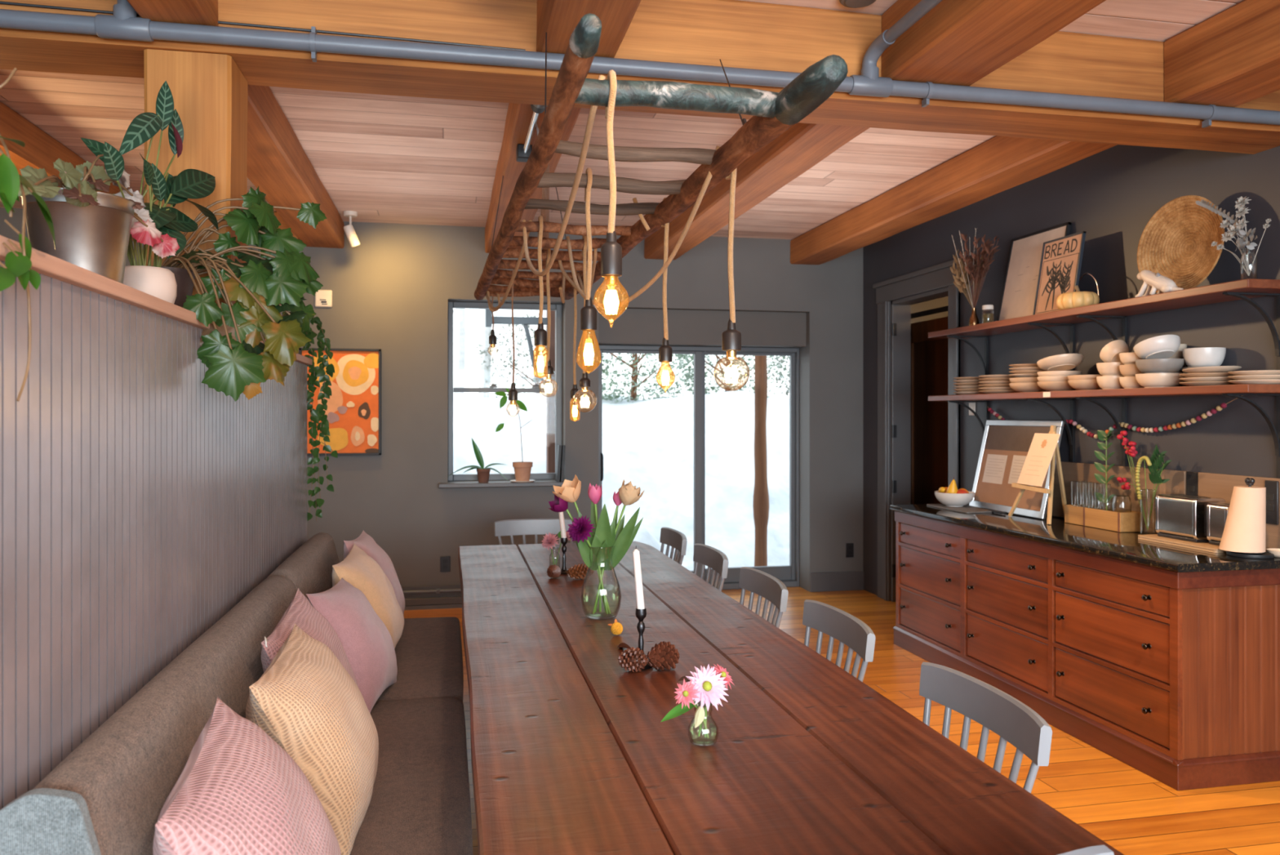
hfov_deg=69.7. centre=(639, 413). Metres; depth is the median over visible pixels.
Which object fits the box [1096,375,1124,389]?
bowl
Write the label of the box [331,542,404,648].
throw pillow
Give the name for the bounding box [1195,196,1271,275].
flowers
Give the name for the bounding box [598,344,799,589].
door
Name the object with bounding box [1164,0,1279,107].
ceiling beam
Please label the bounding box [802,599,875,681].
dining chair
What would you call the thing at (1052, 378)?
bowl
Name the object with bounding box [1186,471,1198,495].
wall outlet
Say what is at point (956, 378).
dinner plate
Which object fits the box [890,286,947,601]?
trim
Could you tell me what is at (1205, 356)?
bowl
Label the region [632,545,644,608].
taper candle
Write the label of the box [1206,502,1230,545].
toaster
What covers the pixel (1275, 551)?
dish
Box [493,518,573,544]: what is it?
dining chair
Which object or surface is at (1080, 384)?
bowl
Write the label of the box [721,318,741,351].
socket
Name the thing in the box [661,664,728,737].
daisy
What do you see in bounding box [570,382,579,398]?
socket
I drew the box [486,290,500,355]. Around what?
pendant bulb
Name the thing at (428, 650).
seat cushion
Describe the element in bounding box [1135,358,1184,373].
bowl
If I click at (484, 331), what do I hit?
bare tree
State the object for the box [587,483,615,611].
tulip
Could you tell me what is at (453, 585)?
baseboard
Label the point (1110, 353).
bowl
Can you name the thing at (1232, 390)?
wall shelf
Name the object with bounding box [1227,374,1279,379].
dinner plate
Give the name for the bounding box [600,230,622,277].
socket
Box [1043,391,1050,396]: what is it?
tag
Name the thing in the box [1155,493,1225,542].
toaster
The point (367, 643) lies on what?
throw pillow
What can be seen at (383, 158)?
ceiling
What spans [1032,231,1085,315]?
poster
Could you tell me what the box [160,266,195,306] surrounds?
pot
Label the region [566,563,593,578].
pine cone
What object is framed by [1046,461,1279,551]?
backsplash
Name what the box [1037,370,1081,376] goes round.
bowl
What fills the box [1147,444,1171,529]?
sprig
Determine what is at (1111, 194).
wall
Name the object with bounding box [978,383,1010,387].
dinner plate
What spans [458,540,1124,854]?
dining table
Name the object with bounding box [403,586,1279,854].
floor
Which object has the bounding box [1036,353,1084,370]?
bowl
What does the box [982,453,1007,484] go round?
sheet
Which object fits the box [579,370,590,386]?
socket
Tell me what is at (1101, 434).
sprig
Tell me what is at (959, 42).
ceiling beam
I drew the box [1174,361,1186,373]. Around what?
bowl
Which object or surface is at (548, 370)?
socket
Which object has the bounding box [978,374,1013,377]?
dinner plate
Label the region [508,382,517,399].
socket
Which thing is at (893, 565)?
door hinge
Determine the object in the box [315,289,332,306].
wall thermostat
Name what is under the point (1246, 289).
wall shelf
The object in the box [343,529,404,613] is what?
throw pillow
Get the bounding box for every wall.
[0,207,862,591]
[862,144,1279,595]
[911,296,947,323]
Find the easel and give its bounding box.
[1008,425,1066,524]
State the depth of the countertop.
4.33 m
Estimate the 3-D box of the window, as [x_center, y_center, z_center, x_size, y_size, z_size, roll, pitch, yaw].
[-1.086,-0.178,7.436,0.915,1.427,0.077,0,0,-12]
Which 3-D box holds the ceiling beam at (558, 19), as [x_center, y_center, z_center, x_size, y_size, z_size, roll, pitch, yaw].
[0.360,-1.329,0.333,0.266,0.264,5.686,0,0,-12]
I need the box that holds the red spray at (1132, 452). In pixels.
[1116,430,1147,529]
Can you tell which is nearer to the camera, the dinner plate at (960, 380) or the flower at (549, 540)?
the flower at (549, 540)
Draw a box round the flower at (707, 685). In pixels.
[702,680,711,690]
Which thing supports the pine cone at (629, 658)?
on the dining table
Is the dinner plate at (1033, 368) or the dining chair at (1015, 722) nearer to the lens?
the dining chair at (1015, 722)
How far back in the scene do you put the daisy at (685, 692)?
2.07 m
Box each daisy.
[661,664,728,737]
[674,679,709,737]
[697,662,733,736]
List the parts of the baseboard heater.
foot rail, casing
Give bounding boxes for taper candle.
[558,511,566,537]
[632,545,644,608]
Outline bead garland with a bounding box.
[987,395,1243,438]
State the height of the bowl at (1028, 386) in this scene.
0.056 m
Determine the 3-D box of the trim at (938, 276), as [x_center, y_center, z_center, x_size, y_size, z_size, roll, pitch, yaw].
[2.067,0.217,6.955,0.045,2.565,1.280,0,0,-12]
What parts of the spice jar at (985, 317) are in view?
lid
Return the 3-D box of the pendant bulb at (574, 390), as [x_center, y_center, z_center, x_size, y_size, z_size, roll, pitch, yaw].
[-0.353,-0.341,4.253,0.081,0.757,0.581,0,0,4]
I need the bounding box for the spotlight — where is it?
[342,210,359,247]
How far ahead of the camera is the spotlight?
6.64 m
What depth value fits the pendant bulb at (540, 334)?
3.33 m
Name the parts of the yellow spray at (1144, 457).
stem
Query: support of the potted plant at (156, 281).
on the trim at (42, 263)
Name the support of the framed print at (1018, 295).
on the wall shelf at (1246, 289)
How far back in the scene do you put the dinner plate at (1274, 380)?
3.75 m
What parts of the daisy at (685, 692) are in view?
stem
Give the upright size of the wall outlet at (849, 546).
0.120 m
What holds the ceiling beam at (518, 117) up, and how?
attached to the ceiling
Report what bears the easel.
on the countertop
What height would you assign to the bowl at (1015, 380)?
0.056 m
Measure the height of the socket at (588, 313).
0.101 m
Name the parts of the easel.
leg, leg, leg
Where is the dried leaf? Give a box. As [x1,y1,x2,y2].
[616,642,630,648]
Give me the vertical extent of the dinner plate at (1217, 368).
0.028 m
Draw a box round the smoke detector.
[839,0,875,8]
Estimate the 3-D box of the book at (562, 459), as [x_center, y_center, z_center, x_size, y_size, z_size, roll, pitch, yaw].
[-0.616,0.390,7.277,0.036,0.287,0.130,0,0,-12]
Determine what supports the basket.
on the wall shelf at (1246, 289)
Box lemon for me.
[938,486,946,492]
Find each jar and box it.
[688,707,718,745]
[981,304,993,323]
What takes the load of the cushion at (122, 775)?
on the bench
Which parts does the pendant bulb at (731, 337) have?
glass bulb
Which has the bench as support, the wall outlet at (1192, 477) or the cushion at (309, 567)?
the cushion at (309, 567)
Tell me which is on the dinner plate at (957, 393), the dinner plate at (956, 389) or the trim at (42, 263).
the dinner plate at (956, 389)
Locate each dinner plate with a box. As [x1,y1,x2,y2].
[953,377,982,380]
[953,379,983,382]
[953,382,984,386]
[953,385,985,388]
[953,388,983,391]
[953,391,984,394]
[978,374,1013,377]
[978,377,1009,381]
[978,380,1011,384]
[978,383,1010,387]
[978,386,1013,390]
[978,390,1018,393]
[1008,363,1038,367]
[1008,366,1044,370]
[1008,369,1048,373]
[1008,373,1038,377]
[1179,372,1236,377]
[1179,377,1235,382]
[1179,381,1235,386]
[1182,365,1241,373]
[1227,369,1279,375]
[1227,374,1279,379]
[1227,378,1279,384]
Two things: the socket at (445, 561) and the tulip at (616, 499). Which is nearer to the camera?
the tulip at (616, 499)
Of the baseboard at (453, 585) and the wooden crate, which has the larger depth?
the baseboard at (453, 585)
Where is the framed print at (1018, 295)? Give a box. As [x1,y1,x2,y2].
[996,222,1071,320]
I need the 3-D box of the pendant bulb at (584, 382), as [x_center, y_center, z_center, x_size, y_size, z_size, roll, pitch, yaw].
[-0.239,-0.362,4.062,0.096,0.714,0.915,0,0,-3]
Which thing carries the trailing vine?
on the trim at (42, 263)
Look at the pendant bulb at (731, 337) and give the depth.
2.43 m
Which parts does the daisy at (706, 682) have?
stem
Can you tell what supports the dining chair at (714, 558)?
on the floor
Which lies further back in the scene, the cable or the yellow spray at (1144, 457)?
the yellow spray at (1144, 457)
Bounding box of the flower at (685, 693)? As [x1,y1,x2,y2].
[682,690,688,696]
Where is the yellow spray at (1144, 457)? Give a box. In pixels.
[1135,455,1151,528]
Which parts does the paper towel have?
post knob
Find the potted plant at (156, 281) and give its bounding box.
[80,80,218,303]
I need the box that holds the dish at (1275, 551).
[1266,547,1279,557]
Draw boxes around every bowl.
[934,490,974,506]
[1008,377,1038,382]
[1008,382,1044,392]
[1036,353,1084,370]
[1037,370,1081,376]
[1037,375,1068,381]
[1037,380,1075,391]
[1067,374,1102,379]
[1067,378,1101,390]
[1096,361,1124,375]
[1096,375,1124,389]
[1099,339,1128,362]
[1119,351,1142,364]
[1119,364,1142,376]
[1119,376,1142,388]
[1133,334,1180,359]
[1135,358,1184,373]
[1135,373,1183,387]
[1167,343,1186,358]
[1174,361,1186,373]
[1182,346,1226,366]
[1182,365,1215,382]
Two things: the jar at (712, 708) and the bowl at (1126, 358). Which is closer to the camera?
the jar at (712, 708)
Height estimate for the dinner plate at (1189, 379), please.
0.018 m
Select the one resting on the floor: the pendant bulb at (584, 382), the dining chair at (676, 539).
the dining chair at (676, 539)
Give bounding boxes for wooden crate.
[1064,503,1142,532]
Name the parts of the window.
meeting rail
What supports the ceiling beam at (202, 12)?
attached to the ceiling
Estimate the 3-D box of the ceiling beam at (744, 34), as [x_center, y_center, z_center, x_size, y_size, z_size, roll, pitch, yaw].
[-1.025,-1.299,3.117,7.660,0.322,0.326,0,0,-12]
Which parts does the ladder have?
rail, feed cord, feed cord, feed cord, feed cord, feed cord, feed cord, rail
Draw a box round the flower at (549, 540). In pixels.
[541,532,559,564]
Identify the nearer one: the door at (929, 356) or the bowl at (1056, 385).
the bowl at (1056, 385)
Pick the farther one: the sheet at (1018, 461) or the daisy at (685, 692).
the sheet at (1018, 461)
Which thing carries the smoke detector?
attached to the ceiling
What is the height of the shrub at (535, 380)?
1.869 m
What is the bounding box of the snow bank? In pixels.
[453,390,789,570]
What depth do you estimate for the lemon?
5.84 m
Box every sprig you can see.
[677,675,699,706]
[1093,430,1115,510]
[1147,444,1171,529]
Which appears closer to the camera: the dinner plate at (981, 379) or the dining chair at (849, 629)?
the dining chair at (849, 629)
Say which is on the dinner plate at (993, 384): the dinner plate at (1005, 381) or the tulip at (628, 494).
the dinner plate at (1005, 381)
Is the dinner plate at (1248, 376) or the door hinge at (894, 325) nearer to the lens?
the dinner plate at (1248, 376)
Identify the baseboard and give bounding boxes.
[401,583,461,598]
[809,570,863,591]
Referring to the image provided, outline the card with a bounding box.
[1017,432,1060,486]
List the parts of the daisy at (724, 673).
stem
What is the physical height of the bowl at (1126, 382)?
0.058 m
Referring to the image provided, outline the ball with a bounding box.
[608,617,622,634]
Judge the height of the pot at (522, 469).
0.148 m
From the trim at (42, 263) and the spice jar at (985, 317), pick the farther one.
the spice jar at (985, 317)
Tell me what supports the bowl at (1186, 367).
on the wall shelf at (1232, 390)
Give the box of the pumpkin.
[1056,272,1099,310]
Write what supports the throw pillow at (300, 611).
on the bench
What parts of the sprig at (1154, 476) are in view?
stem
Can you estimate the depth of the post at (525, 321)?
8.86 m
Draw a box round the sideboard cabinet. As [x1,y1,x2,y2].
[893,510,1279,790]
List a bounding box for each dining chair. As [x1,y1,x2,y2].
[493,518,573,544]
[659,526,687,564]
[693,542,728,591]
[738,566,788,627]
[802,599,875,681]
[919,661,1052,792]
[1057,844,1114,854]
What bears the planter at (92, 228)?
on the trim at (42, 263)
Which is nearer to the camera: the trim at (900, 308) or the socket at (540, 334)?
the socket at (540, 334)
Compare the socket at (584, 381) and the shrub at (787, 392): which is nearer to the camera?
the socket at (584, 381)
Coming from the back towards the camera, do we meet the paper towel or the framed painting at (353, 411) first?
the framed painting at (353, 411)
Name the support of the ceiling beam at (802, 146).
attached to the ceiling
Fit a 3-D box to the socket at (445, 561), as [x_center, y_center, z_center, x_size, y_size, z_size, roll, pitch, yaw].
[-1.511,1.165,7.133,0.032,0.072,0.002,0,0,-12]
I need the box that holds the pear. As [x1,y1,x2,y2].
[946,476,958,493]
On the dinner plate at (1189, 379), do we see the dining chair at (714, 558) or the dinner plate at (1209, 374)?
the dinner plate at (1209, 374)
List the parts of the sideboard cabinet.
drawer, drawer, drawer, knob, knob, knob, knob, knob, knob, drawer, drawer, drawer, knob, knob, knob, frame, knob, knob, knob, drawer, drawer, drawer, knob, knob, knob, panel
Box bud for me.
[694,704,704,728]
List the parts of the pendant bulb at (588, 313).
glass bulb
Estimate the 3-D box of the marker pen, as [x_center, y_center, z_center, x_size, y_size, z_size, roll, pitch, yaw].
[2.132,0.586,5.493,0.015,0.015,0.150,0,0,-14]
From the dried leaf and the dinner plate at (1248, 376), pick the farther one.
the dinner plate at (1248, 376)
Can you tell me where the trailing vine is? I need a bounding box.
[265,311,337,521]
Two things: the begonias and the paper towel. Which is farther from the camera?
the paper towel
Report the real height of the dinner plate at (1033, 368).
0.018 m
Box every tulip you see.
[548,491,611,613]
[552,474,605,612]
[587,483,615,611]
[592,479,644,613]
[595,490,622,612]
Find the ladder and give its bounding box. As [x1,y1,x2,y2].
[474,13,848,300]
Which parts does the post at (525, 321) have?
post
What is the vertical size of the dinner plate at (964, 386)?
0.018 m
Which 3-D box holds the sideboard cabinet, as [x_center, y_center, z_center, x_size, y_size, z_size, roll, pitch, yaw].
[2.190,1.065,4.888,0.616,0.869,2.398,0,0,-12]
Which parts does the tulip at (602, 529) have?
stem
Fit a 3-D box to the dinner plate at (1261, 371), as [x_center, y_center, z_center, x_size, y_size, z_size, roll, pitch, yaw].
[2.576,-0.167,3.825,0.224,0.018,0.224,0,0,-12]
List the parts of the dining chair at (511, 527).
rail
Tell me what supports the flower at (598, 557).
in the glass vase
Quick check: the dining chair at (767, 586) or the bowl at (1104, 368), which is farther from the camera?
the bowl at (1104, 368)
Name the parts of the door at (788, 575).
handle, sliding sash, fixed sash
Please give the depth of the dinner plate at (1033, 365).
5.23 m
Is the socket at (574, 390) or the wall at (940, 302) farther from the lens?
the wall at (940, 302)
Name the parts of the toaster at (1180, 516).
control panel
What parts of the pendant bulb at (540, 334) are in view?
glass bulb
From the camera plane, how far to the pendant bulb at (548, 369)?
3.91 m
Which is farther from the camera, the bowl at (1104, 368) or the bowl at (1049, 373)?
the bowl at (1049, 373)
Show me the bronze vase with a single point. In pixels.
(974, 319)
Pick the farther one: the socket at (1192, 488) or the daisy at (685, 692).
the socket at (1192, 488)
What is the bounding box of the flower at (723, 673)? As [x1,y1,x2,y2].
[720,671,726,676]
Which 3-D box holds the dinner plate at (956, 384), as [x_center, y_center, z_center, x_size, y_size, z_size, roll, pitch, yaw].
[2.123,-0.185,5.889,0.224,0.018,0.224,0,0,-12]
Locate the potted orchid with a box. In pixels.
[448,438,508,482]
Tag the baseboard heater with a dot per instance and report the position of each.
(452, 602)
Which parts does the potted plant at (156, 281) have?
pot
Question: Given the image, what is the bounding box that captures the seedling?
[494,387,535,482]
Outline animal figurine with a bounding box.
[1134,269,1183,297]
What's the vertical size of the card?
0.286 m
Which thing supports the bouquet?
in the bronze vase
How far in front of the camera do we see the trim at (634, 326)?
7.63 m
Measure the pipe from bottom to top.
0.335 m
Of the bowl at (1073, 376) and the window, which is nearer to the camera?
the bowl at (1073, 376)
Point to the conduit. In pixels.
(522, 151)
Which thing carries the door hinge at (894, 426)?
attached to the wall at (1111, 194)
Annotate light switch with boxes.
[968,402,975,414]
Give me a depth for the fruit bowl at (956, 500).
5.74 m
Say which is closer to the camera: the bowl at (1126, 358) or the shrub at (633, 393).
the bowl at (1126, 358)
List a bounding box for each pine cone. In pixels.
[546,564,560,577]
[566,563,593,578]
[617,646,648,671]
[646,640,679,670]
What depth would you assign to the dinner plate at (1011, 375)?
5.23 m
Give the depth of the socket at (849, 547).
7.82 m
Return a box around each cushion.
[32,574,296,854]
[267,532,339,597]
[350,696,472,854]
[377,616,463,702]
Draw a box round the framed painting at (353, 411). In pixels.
[298,347,381,455]
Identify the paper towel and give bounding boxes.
[1218,477,1274,558]
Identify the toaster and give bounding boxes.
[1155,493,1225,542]
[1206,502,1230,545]
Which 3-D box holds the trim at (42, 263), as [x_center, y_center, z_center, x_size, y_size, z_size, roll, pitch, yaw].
[-1.042,-0.261,0.968,0.292,0.032,7.480,0,0,-12]
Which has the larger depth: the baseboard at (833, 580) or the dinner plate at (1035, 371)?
the baseboard at (833, 580)
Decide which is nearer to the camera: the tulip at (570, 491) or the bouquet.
the tulip at (570, 491)
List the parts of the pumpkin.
wire handle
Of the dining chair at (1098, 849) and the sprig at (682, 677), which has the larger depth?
the sprig at (682, 677)
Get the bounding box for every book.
[555,444,561,481]
[560,444,565,481]
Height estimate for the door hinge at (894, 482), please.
0.100 m
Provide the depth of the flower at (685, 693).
2.06 m
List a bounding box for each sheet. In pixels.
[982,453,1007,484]
[1008,454,1032,485]
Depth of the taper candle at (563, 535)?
4.32 m
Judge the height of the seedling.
0.741 m
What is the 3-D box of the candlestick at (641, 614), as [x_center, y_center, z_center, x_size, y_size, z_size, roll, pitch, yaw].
[0.003,0.661,2.722,0.072,0.172,0.072,0,0,-12]
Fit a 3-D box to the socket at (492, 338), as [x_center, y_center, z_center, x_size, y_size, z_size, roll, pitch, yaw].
[-0.816,-0.426,5.101,0.042,0.082,0.042,0,0,-12]
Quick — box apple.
[956,488,967,493]
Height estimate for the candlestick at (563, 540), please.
0.165 m
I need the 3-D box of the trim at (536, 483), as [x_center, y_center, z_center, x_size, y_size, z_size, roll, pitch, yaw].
[-1.011,0.552,7.200,1.105,0.035,0.090,0,0,-12]
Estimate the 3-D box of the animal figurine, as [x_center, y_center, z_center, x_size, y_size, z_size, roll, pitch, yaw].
[2.390,-0.610,4.230,0.065,0.129,0.273,0,0,-12]
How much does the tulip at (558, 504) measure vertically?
0.447 m
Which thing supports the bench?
on the floor
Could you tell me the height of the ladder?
0.635 m
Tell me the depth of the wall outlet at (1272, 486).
3.91 m
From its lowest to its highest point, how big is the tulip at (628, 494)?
0.492 m
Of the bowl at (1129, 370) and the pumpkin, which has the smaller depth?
the bowl at (1129, 370)
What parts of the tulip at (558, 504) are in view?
stem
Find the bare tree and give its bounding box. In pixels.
[478,308,491,398]
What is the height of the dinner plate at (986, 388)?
0.018 m
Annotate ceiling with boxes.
[0,0,1243,239]
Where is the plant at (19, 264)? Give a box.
[0,67,55,401]
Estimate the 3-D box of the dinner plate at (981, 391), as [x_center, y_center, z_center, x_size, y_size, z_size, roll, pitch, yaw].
[2.187,-0.130,5.581,0.250,0.018,0.250,0,0,-12]
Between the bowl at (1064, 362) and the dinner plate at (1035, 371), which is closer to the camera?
the bowl at (1064, 362)
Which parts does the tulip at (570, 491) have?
stem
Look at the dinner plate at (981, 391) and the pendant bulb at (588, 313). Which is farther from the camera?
the dinner plate at (981, 391)
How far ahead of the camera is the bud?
2.05 m
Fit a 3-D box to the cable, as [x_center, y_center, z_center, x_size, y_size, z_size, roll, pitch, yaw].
[-1.241,-1.225,2.902,1.750,0.028,0.008,0,0,-12]
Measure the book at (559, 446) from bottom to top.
0.287 m
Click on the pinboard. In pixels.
(1009, 438)
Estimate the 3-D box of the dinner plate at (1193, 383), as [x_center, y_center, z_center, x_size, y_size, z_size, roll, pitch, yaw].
[2.510,-0.130,4.049,0.236,0.018,0.236,0,0,-12]
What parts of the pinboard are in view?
kraft panel, felt panel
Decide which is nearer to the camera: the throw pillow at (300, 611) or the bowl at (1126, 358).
the throw pillow at (300, 611)
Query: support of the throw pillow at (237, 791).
on the bench
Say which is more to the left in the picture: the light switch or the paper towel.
the light switch
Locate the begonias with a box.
[160,186,327,401]
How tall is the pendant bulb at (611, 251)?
0.538 m
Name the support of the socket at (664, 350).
attached to the pendant bulb at (664, 350)
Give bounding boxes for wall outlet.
[440,555,449,571]
[845,542,853,557]
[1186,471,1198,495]
[1264,480,1279,524]
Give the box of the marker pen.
[988,509,1005,514]
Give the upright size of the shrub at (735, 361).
2.078 m
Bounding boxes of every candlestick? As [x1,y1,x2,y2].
[560,537,568,573]
[635,607,651,669]
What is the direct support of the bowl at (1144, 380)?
on the wall shelf at (1232, 390)
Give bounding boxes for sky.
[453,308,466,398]
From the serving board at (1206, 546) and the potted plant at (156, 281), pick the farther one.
the serving board at (1206, 546)
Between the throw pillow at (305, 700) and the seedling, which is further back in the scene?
the seedling
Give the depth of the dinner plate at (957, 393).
5.81 m
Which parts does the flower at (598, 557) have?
stem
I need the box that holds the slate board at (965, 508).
[926,503,991,513]
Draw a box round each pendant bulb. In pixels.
[485,215,547,377]
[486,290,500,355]
[506,268,519,417]
[522,70,629,318]
[538,248,583,397]
[559,270,580,421]
[566,146,749,391]
[573,235,597,412]
[576,167,600,373]
[632,197,675,389]
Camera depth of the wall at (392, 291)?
7.20 m
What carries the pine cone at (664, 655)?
on the dining table
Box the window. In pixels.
[448,301,562,480]
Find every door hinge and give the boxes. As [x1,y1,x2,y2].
[892,323,896,335]
[892,424,896,437]
[892,480,896,493]
[892,564,895,577]
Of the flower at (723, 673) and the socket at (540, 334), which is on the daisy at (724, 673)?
the flower at (723, 673)
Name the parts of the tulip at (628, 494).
stem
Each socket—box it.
[443,559,447,568]
[488,328,496,344]
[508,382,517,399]
[533,320,546,346]
[543,358,553,374]
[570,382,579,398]
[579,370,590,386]
[580,295,596,331]
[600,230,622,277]
[658,336,671,362]
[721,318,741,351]
[848,546,851,554]
[1189,485,1195,495]
[1266,493,1274,511]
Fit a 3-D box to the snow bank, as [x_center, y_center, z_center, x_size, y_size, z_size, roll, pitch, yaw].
[0.755,0.901,16.048,26.000,2.673,16.000,0,0,-12]
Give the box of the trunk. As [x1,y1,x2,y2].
[752,355,768,566]
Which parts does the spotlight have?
arm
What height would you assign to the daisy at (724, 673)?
0.154 m
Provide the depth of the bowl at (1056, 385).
4.97 m
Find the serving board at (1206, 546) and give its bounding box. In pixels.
[1137,533,1226,552]
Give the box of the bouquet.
[950,229,999,307]
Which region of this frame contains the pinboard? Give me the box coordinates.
[968,419,1064,519]
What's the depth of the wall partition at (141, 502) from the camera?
1.93 m
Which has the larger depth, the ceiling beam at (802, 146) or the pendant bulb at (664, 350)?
the ceiling beam at (802, 146)
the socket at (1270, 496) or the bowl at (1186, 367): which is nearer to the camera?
the socket at (1270, 496)
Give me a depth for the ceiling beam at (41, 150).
4.62 m
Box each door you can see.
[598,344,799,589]
[911,306,947,504]
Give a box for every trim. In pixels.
[0,235,312,364]
[438,480,564,488]
[598,307,806,347]
[872,259,962,600]
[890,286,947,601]
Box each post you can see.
[143,48,248,306]
[484,308,555,472]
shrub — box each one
[475,313,546,397]
[602,352,712,403]
[673,354,789,397]
[752,355,789,395]
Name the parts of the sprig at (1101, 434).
stem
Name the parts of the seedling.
stem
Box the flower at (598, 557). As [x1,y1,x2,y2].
[566,515,610,613]
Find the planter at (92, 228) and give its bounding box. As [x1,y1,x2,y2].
[17,154,179,284]
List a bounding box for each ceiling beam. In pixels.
[0,0,1279,154]
[0,101,144,240]
[126,0,218,26]
[247,84,344,248]
[484,102,581,253]
[536,0,640,57]
[644,123,870,259]
[790,135,1117,265]
[881,0,1106,86]
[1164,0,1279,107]
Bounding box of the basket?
[1137,195,1224,293]
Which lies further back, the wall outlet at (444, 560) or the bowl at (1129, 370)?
the wall outlet at (444, 560)
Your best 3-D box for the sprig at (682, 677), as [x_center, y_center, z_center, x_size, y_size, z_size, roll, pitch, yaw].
[0.115,0.648,2.096,0.055,0.100,0.028,0,0,20]
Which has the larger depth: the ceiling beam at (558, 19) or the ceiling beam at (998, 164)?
the ceiling beam at (998, 164)
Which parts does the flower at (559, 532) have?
stem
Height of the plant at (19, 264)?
0.501 m
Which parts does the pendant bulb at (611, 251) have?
glass bulb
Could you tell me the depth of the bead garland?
4.58 m
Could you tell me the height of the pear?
0.132 m
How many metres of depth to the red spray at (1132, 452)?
4.62 m
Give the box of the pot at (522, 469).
[512,461,533,480]
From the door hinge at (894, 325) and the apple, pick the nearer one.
the apple
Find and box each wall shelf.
[928,278,1279,390]
[928,383,1279,477]
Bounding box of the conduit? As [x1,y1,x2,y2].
[515,104,547,162]
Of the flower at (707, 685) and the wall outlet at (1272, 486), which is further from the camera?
the wall outlet at (1272, 486)
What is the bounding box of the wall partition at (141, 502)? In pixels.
[0,259,306,809]
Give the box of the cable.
[0,1,525,50]
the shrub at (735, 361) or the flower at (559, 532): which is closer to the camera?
the flower at (559, 532)
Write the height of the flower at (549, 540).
0.178 m
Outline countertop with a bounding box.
[889,502,1279,572]
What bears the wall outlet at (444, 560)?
attached to the wall at (392, 291)
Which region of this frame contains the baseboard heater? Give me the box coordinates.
[402,588,462,609]
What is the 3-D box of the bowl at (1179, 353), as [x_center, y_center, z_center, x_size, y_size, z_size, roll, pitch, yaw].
[2.542,-0.295,4.409,0.136,0.070,0.136,0,0,-12]
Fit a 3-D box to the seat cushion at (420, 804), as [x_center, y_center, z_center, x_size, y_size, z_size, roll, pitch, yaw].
[-0.720,1.115,2.452,0.527,0.171,1.895,0,0,-12]
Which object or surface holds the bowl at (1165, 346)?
on the bowl at (1152, 365)
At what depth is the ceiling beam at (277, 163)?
4.88 m
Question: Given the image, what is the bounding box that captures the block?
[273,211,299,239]
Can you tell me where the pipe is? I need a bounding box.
[0,0,1279,128]
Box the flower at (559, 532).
[555,530,570,564]
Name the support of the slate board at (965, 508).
on the countertop
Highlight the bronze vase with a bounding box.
[968,307,979,325]
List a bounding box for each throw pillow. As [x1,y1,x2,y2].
[152,696,341,854]
[245,622,378,854]
[260,587,358,686]
[306,577,397,712]
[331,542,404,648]
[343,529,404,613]
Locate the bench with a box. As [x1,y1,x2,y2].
[0,532,472,854]
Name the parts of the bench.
panel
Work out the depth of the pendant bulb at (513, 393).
4.16 m
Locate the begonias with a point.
(271, 283)

